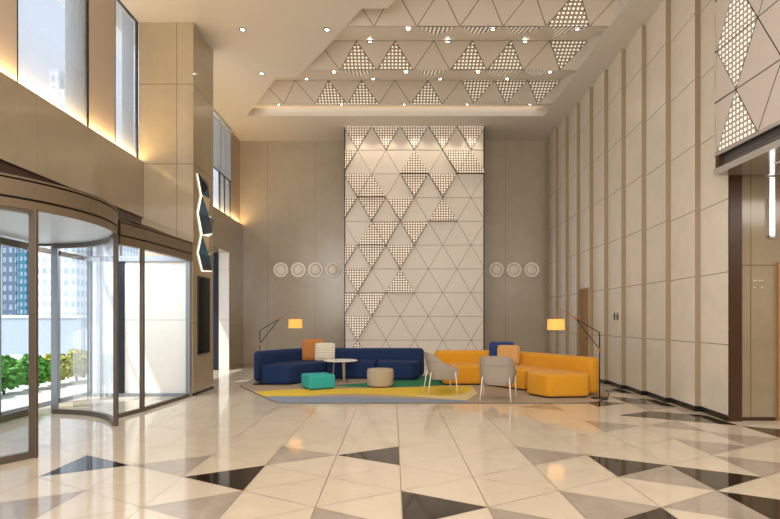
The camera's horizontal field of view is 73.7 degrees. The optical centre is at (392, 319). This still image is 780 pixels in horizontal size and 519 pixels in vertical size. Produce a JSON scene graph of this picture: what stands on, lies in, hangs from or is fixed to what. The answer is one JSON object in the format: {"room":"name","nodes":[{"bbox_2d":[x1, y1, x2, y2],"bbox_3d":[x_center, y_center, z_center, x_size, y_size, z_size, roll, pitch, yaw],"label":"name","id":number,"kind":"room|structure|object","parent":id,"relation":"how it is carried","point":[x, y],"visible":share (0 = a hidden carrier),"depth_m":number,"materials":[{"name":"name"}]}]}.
{"room":"lobby","nodes":[
{"label":"lobby","id":0,"kind":"room"},
{"bbox_2d":[93,243,121,392],"bbox_3d":[-5.630,-0.250,10.250,0.540,3.400,0.100,0,0,0],"label":"wall","id":1,"kind":"structure","parent":0,"point":[102,271],"depth_m":10.20,"materials":[{"name":"white paint"}]},
{"bbox_2d":[0,71,242,367],"bbox_3d":[-5.325,-0.780,6.250,1.150,4.460,20.500,0,0,0],"label":"wall","id":2,"kind":"structure","parent":0,"point":[37,137],"depth_m":7.95,"materials":[{"name":"beige stone"}]},
{"bbox_2d":[0,160,140,222],"bbox_3d":[-4.805,-1.730,7.100,0.030,0.480,5.600,0,0,0],"label":"trim","id":3,"kind":"structure","parent":2,"relation":"attached to","point":[123,215],"depth_m":6.93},
{"bbox_2d":[0,171,192,464],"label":"door","id":4,"kind":"structure","parent":2,"relation":"in","point":[34,213],"depth_m":7.10,"materials":[{"name":"beige metal"}]},
{"bbox_2d":[0,0,239,222],"bbox_3d":[-5.040,-4.345,6.250,0.360,2.670,20.500,0,0,0],"label":"piers","id":5,"kind":"object","parent":2,"relation":"attached to","point":[101,12],"visible":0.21,"depth_m":8.64,"materials":[{"name":"beige stone"}]},
{"bbox_2d":[17,0,88,126],"bbox_3d":[-4.879,-4.345,7.515,0.042,2.670,1.590,0,0,0],"label":"window","id":6,"kind":"structure","parent":5,"relation":"attached to","point":[26,78],"depth_m":7.66,"materials":[{"name":"black metal"}]},
{"bbox_2d":[115,0,137,157],"bbox_3d":[-4.879,-4.345,9.502,0.042,2.670,0.825,0,0,0],"label":"window","id":7,"kind":"structure","parent":5,"relation":"attached to","point":[121,140],"depth_m":9.76,"materials":[{"name":"black metal"}]},
{"bbox_2d":[213,119,230,216],"bbox_3d":[-4.879,-4.345,13.290,0.042,2.670,4.540,0,0,0],"label":"window","id":8,"kind":"structure","parent":5,"relation":"attached to","point":[217,204],"depth_m":15.02,"materials":[{"name":"black metal"}]},
{"bbox_2d":[213,110,231,181],"bbox_3d":[-4.830,-4.877,13.860,0.070,1.533,3.320,0,0,0],"label":"roller blind","id":9,"kind":"object","parent":8,"relation":"attached to","point":[221,135],"visible":0.35,"depth_m":14.68,"materials":[{"name":"white fabric"}]},
{"bbox_2d":[126,221,169,234],"bbox_3d":[-4.370,-1.492,8.900,0.900,0.015,2.000,0,0,0],"label":"trim","id":10,"kind":"structure","parent":2,"relation":"attached to","point":[133,222],"depth_m":8.09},
{"bbox_2d":[213,253,218,369],"bbox_3d":[-5.150,-0.250,15.075,0.200,3.400,0.050,0,0,0],"label":"trim","id":11,"kind":"structure","parent":2,"relation":"attached to","point":[215,255],"depth_m":15.05,"materials":[{"name":"black metal"}]},
{"bbox_2d":[219,253,228,369],"bbox_3d":[-4.901,-0.250,15.080,0.298,3.400,0.040,0,0,0],"label":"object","id":12,"kind":"structure","parent":2,"relation":"attached to","point":[223,257],"depth_m":15.06,"materials":[{"name":"white stone"}]},
{"bbox_2d":[229,364,243,369],"bbox_3d":[-4.747,1.420,15.780,0.025,0.060,1.400,0,0,0],"label":"baseboard","id":13,"kind":"structure","parent":2,"relation":"attached to","point":[234,367],"depth_m":15.73,"materials":[{"name":"brown wood"}]},
{"bbox_2d":[116,21,138,49],"bbox_3d":[-5.305,-6.165,6.350,0.090,0.970,21.100,0,0,0],"label":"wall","id":14,"kind":"structure","parent":0,"point":[119,27],"depth_m":10.11,"materials":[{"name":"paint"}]},
{"bbox_2d":[125,261,185,393],"bbox_3d":[-4.480,0.120,9.905,1.240,2.660,0.030,0,0,0],"label":"wall","id":15,"kind":"structure","parent":0,"point":[165,282],"depth_m":9.89,"materials":[{"name":"white stone"}]},
{"bbox_2d":[119,262,124,392],"bbox_3d":[-5.205,0.120,9.880,0.210,2.660,0.020,0,0,0],"label":"trim","id":16,"kind":"structure","parent":15,"relation":"attached to","point":[121,264],"depth_m":9.87,"materials":[{"name":"black metal"}]},
{"bbox_2d":[139,22,212,395],"bbox_3d":[-4.330,-2.115,10.470,1.040,7.130,1.100,0,0,0],"label":"column","id":17,"kind":"structure","parent":0,"point":[176,61],"depth_m":9.92,"materials":[{"name":"beige stone"}]},
{"bbox_2d":[197,276,209,353],"bbox_3d":[-3.796,-0.095,10.440,0.027,1.530,0.640,0,0,0],"label":"wall screen","id":18,"kind":"object","parent":17,"relation":"attached to","point":[203,283],"visible":1,"depth_m":10.38,"materials":[{"name":"black glass"}]},
{"bbox_2d":[193,386,213,395],"bbox_3d":[-3.810,1.425,10.470,0.020,0.050,1.120,0,0,0],"label":"baseboard","id":19,"kind":"structure","parent":17,"relation":"attached to","point":[212,387],"depth_m":10.40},
{"bbox_2d":[197,174,213,271],"bbox_3d":[-3.760,-1.904,10.520,0.100,1.882,0.934,0,0,0],"label":"wall ornament","id":20,"kind":"object","parent":17,"relation":"attached to","point":[205,221],"visible":1,"depth_m":10.37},
{"bbox_2d":[116,0,662,140],"bbox_3d":[1.515,-5.955,6.350,13.770,0.550,21.100,0,0,0],"label":"ceiling","id":21,"kind":"structure","parent":0,"point":[553,45],"depth_m":11.55,"materials":[{"name":"paint"}]},
{"bbox_2d":[65,0,82,106],"bbox_3d":[-4.950,-4.345,8.070,0.040,2.610,0.440,0,0,0],"label":"curtain","id":22,"kind":"object","parent":21,"relation":"hanging from","point":[73,8],"visible":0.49,"depth_m":8.07,"materials":[{"name":"white fabric"}]},
{"bbox_2d":[122,11,133,141],"bbox_3d":[-4.950,-4.345,9.700,0.040,2.610,0.400,0,0,0],"label":"curtain","id":23,"kind":"object","parent":21,"relation":"hanging from","point":[127,24],"visible":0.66,"depth_m":9.70,"materials":[{"name":"white fabric"}]},
{"bbox_2d":[0,366,779,518],"bbox_3d":[1.408,1.450,6.546,14.740,0.001,22.862,0,0,0],"label":"floor","id":24,"kind":"structure","parent":0,"point":[227,450],"depth_m":5.33,"materials":[{"name":"beige stone"}]},
{"bbox_2d":[0,245,184,414],"bbox_3d":[-4.930,-0.250,8.900,1.960,3.400,2.430,0,0,0],"label":"glazed entrance","id":25,"kind":"object","parent":24,"relation":"on","point":[89,258],"visible":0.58,"depth_m":9.83,"materials":[{"name":"metal"}]},
{"bbox_2d":[240,375,609,403],"bbox_3d":[0.507,1.442,11.427,7.787,0.014,4.816,0,0,0],"label":"rug","id":26,"kind":"object","parent":24,"relation":"on","point":[355,391],"visible":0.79,"depth_m":9.90,"materials":[{"name":"yellow carpet"}]},
{"bbox_2d":[253,311,301,384],"bbox_3d":[-2.580,0.614,11.620,1.110,1.641,0.310,0,0,0],"label":"floor lamp","id":27,"kind":"object","parent":26,"relation":"on","point":[293,323],"visible":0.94,"depth_m":11.57,"materials":[{"name":"black metal"}]},
{"bbox_2d":[301,372,334,389],"bbox_3d":[-1.580,1.284,10.970,0.570,0.300,0.570,0,0,-29],"label":"pouf","id":28,"kind":"object","parent":26,"relation":"on","point":[321,380],"visible":1,"depth_m":10.75,"materials":[{"name":"teal fabric"}]},
{"bbox_2d":[254,348,423,384],"bbox_3d":[-1.205,1.075,12.429,3.994,0.719,1.952,0,0,0],"label":"sofa","id":29,"kind":"object","parent":26,"relation":"on","point":[279,366],"visible":0.67,"depth_m":12.56,"materials":[{"name":"blue fabric"}]},
{"bbox_2d":[302,339,323,359],"bbox_3d":[-1.996,0.737,12.947,0.530,0.521,0.179,0,0,-7],"label":"cushion","id":30,"kind":"object","parent":29,"relation":"on","point":[308,345],"visible":0.75,"depth_m":12.89,"materials":[{"name":"orange fabric"}]},
{"bbox_2d":[315,343,334,360],"bbox_3d":[-1.677,0.779,12.805,0.500,0.441,0.175,0,0,3],"label":"cushion","id":31,"kind":"object","parent":29,"relation":"on","point":[323,351],"visible":0.95,"depth_m":12.75,"materials":[{"name":"beige fabric"}]},
{"bbox_2d":[324,359,356,382],"bbox_3d":[-1.220,1.183,12.120,0.784,0.503,0.784,0,0,0],"label":"side table","id":32,"kind":"object","parent":26,"relation":"on","point":[343,361],"visible":0.94,"depth_m":11.96,"materials":[{"name":"grey metal"}]},
{"bbox_2d":[367,368,393,387],"bbox_3d":[-0.275,1.242,11.270,0.576,0.384,0.576,0,0,0],"label":"pouf","id":33,"kind":"object","parent":26,"relation":"on","point":[376,377],"visible":1,"depth_m":11.03,"materials":[{"name":"beige fabric"}]},
{"bbox_2d":[423,352,458,393],"bbox_3d":[0.937,1.035,10.338,0.627,0.801,0.625,0,0,-6],"label":"armchair","id":34,"kind":"object","parent":26,"relation":"on","point":[437,370],"visible":1,"depth_m":10.06,"materials":[{"name":"grey fabric"}]},
{"bbox_2d":[479,356,516,401],"bbox_3d":[1.892,1.035,9.418,0.625,0.801,0.627,0,0,19],"label":"armchair","id":35,"kind":"object","parent":26,"relation":"on","point":[494,370],"visible":1,"depth_m":9.19,"materials":[{"name":"grey fabric"}]},
{"bbox_2d":[435,350,598,397],"bbox_3d":[2.539,1.075,11.202,1.757,0.719,3.806,0,0,-41],"label":"sofa","id":36,"kind":"object","parent":26,"relation":"on","point":[547,375],"visible":0.69,"depth_m":10.40,"materials":[{"name":"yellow fabric"}]},
{"bbox_2d":[489,342,513,355],"bbox_3d":[2.502,0.751,11.985,0.570,0.498,0.151,0,0,6],"label":"cushion","id":37,"kind":"object","parent":36,"relation":"on","point":[493,346],"visible":0.27,"depth_m":11.96,"materials":[{"name":"blue fabric"}]},
{"bbox_2d":[497,345,519,364],"bbox_3d":[2.592,0.781,11.693,0.500,0.434,0.163,0,0,20],"label":"cushion","id":38,"kind":"object","parent":36,"relation":"on","point":[512,351],"visible":0.67,"depth_m":11.63,"materials":[{"name":"orange fabric"}]},
{"bbox_2d":[547,309,608,398],"bbox_3d":[3.390,0.614,9.540,1.110,1.641,0.310,0,0,0],"label":"floor lamp","id":39,"kind":"object","parent":26,"relation":"on","point":[552,324],"visible":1,"depth_m":9.51,"materials":[{"name":"black metal"}]},
{"bbox_2d":[240,141,546,362],"bbox_3d":[0.000,-2.125,16.650,10.600,7.150,0.300,0,0,0],"label":"wall","id":40,"kind":"structure","parent":0,"point":[292,192],"depth_m":16.50,"materials":[{"name":"grey stone"}]},
{"bbox_2d":[243,363,253,365],"bbox_3d":[0.050,1.415,16.490,9.600,0.070,0.020,0,0,0],"label":"baseboard","id":41,"kind":"structure","parent":40,"relation":"attached to","point":[245,364],"depth_m":16.48,"materials":[{"name":"wood"}]},
{"bbox_2d":[273,262,287,276],"bbox_3d":[-3.553,-1.590,16.477,0.474,0.474,0.045,0,0,0],"label":"disc","id":42,"kind":"object","parent":40,"relation":"attached to","point":[280,269],"visible":1,"depth_m":16.46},
{"bbox_2d":[291,262,305,276],"bbox_3d":[-3.001,-1.590,16.477,0.474,0.474,0.045,0,0,0],"label":"disc","id":43,"kind":"object","parent":40,"relation":"attached to","point":[298,269],"visible":1,"depth_m":16.46,"materials":[{"name":"beige metal"}]},
{"bbox_2d":[308,262,322,276],"bbox_3d":[-2.449,-1.590,16.477,0.474,0.474,0.045,0,0,0],"label":"disc","id":44,"kind":"object","parent":40,"relation":"attached to","point":[315,269],"visible":1,"depth_m":16.46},
{"bbox_2d":[326,262,340,276],"bbox_3d":[-1.897,-1.590,16.477,0.474,0.474,0.045,0,0,0],"label":"disc","id":45,"kind":"object","parent":40,"relation":"attached to","point":[333,269],"visible":1,"depth_m":16.46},
{"bbox_2d":[489,262,503,276],"bbox_3d":[3.278,-1.590,16.477,0.474,0.474,0.045,0,0,0],"label":"disc","id":46,"kind":"object","parent":40,"relation":"attached to","point":[496,269],"visible":1,"depth_m":16.46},
{"bbox_2d":[507,262,521,276],"bbox_3d":[3.838,-1.590,16.477,0.474,0.474,0.045,0,0,0],"label":"disc","id":47,"kind":"object","parent":40,"relation":"attached to","point":[514,269],"visible":1,"depth_m":16.46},
{"bbox_2d":[524,262,538,276],"bbox_3d":[4.398,-1.590,16.477,0.474,0.474,0.045,0,0,0],"label":"disc","id":48,"kind":"object","parent":40,"relation":"attached to","point":[531,269],"visible":1,"depth_m":16.46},
{"bbox_2d":[344,126,484,368],"bbox_3d":[0.627,-2.117,15.825,4.125,7.134,1.350,0,0,0],"label":"wall","id":49,"kind":"structure","parent":0,"point":[414,196],"depth_m":15.29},
{"bbox_2d":[547,0,727,414],"bbox_3d":[5.020,-2.115,12.115,0.460,7.130,9.370,0,0,0],"label":"wall","id":50,"kind":"structure","parent":0,"point":[637,210],"depth_m":9.77,"materials":[{"name":"beige stone"}]},
{"bbox_2d":[580,287,592,356],"bbox_3d":[4.836,0.325,13.095,0.187,2.250,0.850,0,0,0],"label":"door","id":51,"kind":"structure","parent":50,"relation":"in","point":[584,293],"depth_m":13.03,"materials":[{"name":"brown wood"}]},
{"bbox_2d":[600,379,727,420],"bbox_3d":[4.829,1.407,11.959,0.102,0.085,9.082,0,0,0],"label":"baseboard","id":52,"kind":"structure","parent":50,"relation":"attached to","point":[655,396],"depth_m":9.08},
{"bbox_2d":[742,176,779,420],"bbox_3d":[6.690,-0.350,7.550,3.420,3.600,0.100,0,0,0],"label":"wall","id":53,"kind":"structure","parent":0,"point":[760,253],"depth_m":7.50,"materials":[{"name":"stone"}]},
{"bbox_2d":[728,175,741,421],"bbox_3d":[4.893,-0.310,7.473,0.185,3.520,0.095,0,0,0],"label":"trim","id":54,"kind":"structure","parent":53,"relation":"attached to","point":[734,181],"depth_m":7.42,"materials":[{"name":"brown metal"}]},
{"bbox_2d":[742,417,774,420],"bbox_3d":[5.260,1.425,7.490,0.480,0.050,0.020,0,0,0],"label":"baseboard","id":55,"kind":"structure","parent":53,"relation":"attached to","point":[743,418],"depth_m":7.48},
{"bbox_2d":[767,177,775,237],"bbox_3d":[5.440,-1.615,7.478,0.090,0.870,0.045,0,0,0],"label":"wall light","id":56,"kind":"object","parent":53,"relation":"attached to","point":[771,181],"visible":1,"depth_m":7.46,"materials":[{"name":"glass"}]},
{"bbox_2d":[776,262,779,420],"bbox_3d":[6.050,0.310,7.470,1.060,2.280,0.060,0,0,0],"label":"door","id":57,"kind":"structure","parent":53,"relation":"in","point":[777,263],"depth_m":7.46,"materials":[{"name":"brown wood"}]},
{"label":"outside","id":58,"kind":"structure","parent":0,"visible":0},
{"bbox_2d":[1,355,86,411],"bbox_3d":[-82.925,1.520,70.000,154.150,0.100,180.000,0,0,0],"label":"paving","id":59,"kind":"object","parent":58,"point":[15,398],"depth_m":10.54,"materials":[{"name":"white concrete"}]},
{"bbox_2d":[2,245,16,314],"bbox_3d":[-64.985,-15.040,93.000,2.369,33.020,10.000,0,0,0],"label":"apartment tower","id":60,"kind":"structure","parent":59,"relation":"on","point":[9,254],"depth_m":87.99,"materials":[{"name":"blue glass"}]},
{"bbox_2d":[1,354,26,394],"bbox_3d":[-7.648,1.073,10.241,0.779,0.802,0.763,0,0,0],"label":"bush","id":61,"kind":"object","parent":59,"relation":"on","point":[9,365],"visible":0.97,"depth_m":10.18,"materials":[{"name":"green plant"}]},
{"bbox_2d":[17,248,28,314],"bbox_3d":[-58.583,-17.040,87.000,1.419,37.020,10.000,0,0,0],"label":"apartment tower","id":62,"kind":"structure","parent":59,"relation":"on","point":[22,255],"depth_m":82.00,"materials":[{"name":"teal glass"}]},
{"bbox_2d":[11,353,50,386],"bbox_3d":[-7.618,1.069,10.944,0.769,0.809,0.820,0,0,0],"label":"bush","id":63,"kind":"object","parent":59,"relation":"on","point":[44,367],"visible":0.4,"depth_m":10.86,"materials":[{"name":"green plant"}]},
{"bbox_2d":[1,315,86,354],"bbox_3d":[-17.600,0.635,22.200,8.900,1.670,0.500,0,0,0],"label":"wall","id":64,"kind":"structure","parent":59,"relation":"on","point":[14,328],"depth_m":22.00,"materials":[{"name":"white paint"}]},
{"bbox_2d":[42,353,74,381],"bbox_3d":[-7.571,1.065,11.686,0.754,0.817,0.765,0,0,0],"label":"bush","id":65,"kind":"object","parent":59,"relation":"on","point":[67,365],"visible":0.38,"depth_m":11.62,"materials":[{"name":"yellow plant"}]},
{"bbox_2d":[38,69,86,314],"bbox_3d":[-51.769,-20.040,85.000,6.000,43.020,10.000,0,0,0],"label":"apartment tower","id":66,"kind":"structure","parent":59,"relation":"on","point":[73,271],"depth_m":80.00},
{"bbox_2d":[63,348,86,381],"bbox_3d":[-7.552,1.065,12.403,0.780,0.817,0.770,0,0,0],"label":"bush","id":67,"kind":"object","parent":59,"relation":"on","point":[79,358],"visible":0.69,"depth_m":12.26,"materials":[{"name":"yellow plant"}]},
{"bbox_2d":[120,125,138,255],"bbox_3d":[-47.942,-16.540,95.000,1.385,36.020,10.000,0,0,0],"label":"apartment tower","id":68,"kind":"structure","parent":59,"relation":"on","point":[126,251],"depth_m":93.23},
{"bbox_2d":[134,121,138,158],"bbox_3d":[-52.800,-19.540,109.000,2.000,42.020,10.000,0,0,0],"label":"apartment tower","id":69,"kind":"structure","parent":59,"relation":"on","point":[134,121],"depth_m":106.22,"materials":[{"name":"white"}]},
{"bbox_3d":[8.350,-2.115,1.750,0.100,7.130,11.500,0,0,0],"label":"wall","id":70,"kind":"structure","parent":0,"visible":0},
{"bbox_2d":[713,0,779,175],"bbox_3d":[6.446,-3.873,1.726,3.708,3.615,11.452,0,0,0],"label":"cladding","id":71,"kind":"object","parent":70,"relation":"attached to","point":[746,32],"visible":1,"depth_m":6.82,"materials":[{"name":"beige metal"}]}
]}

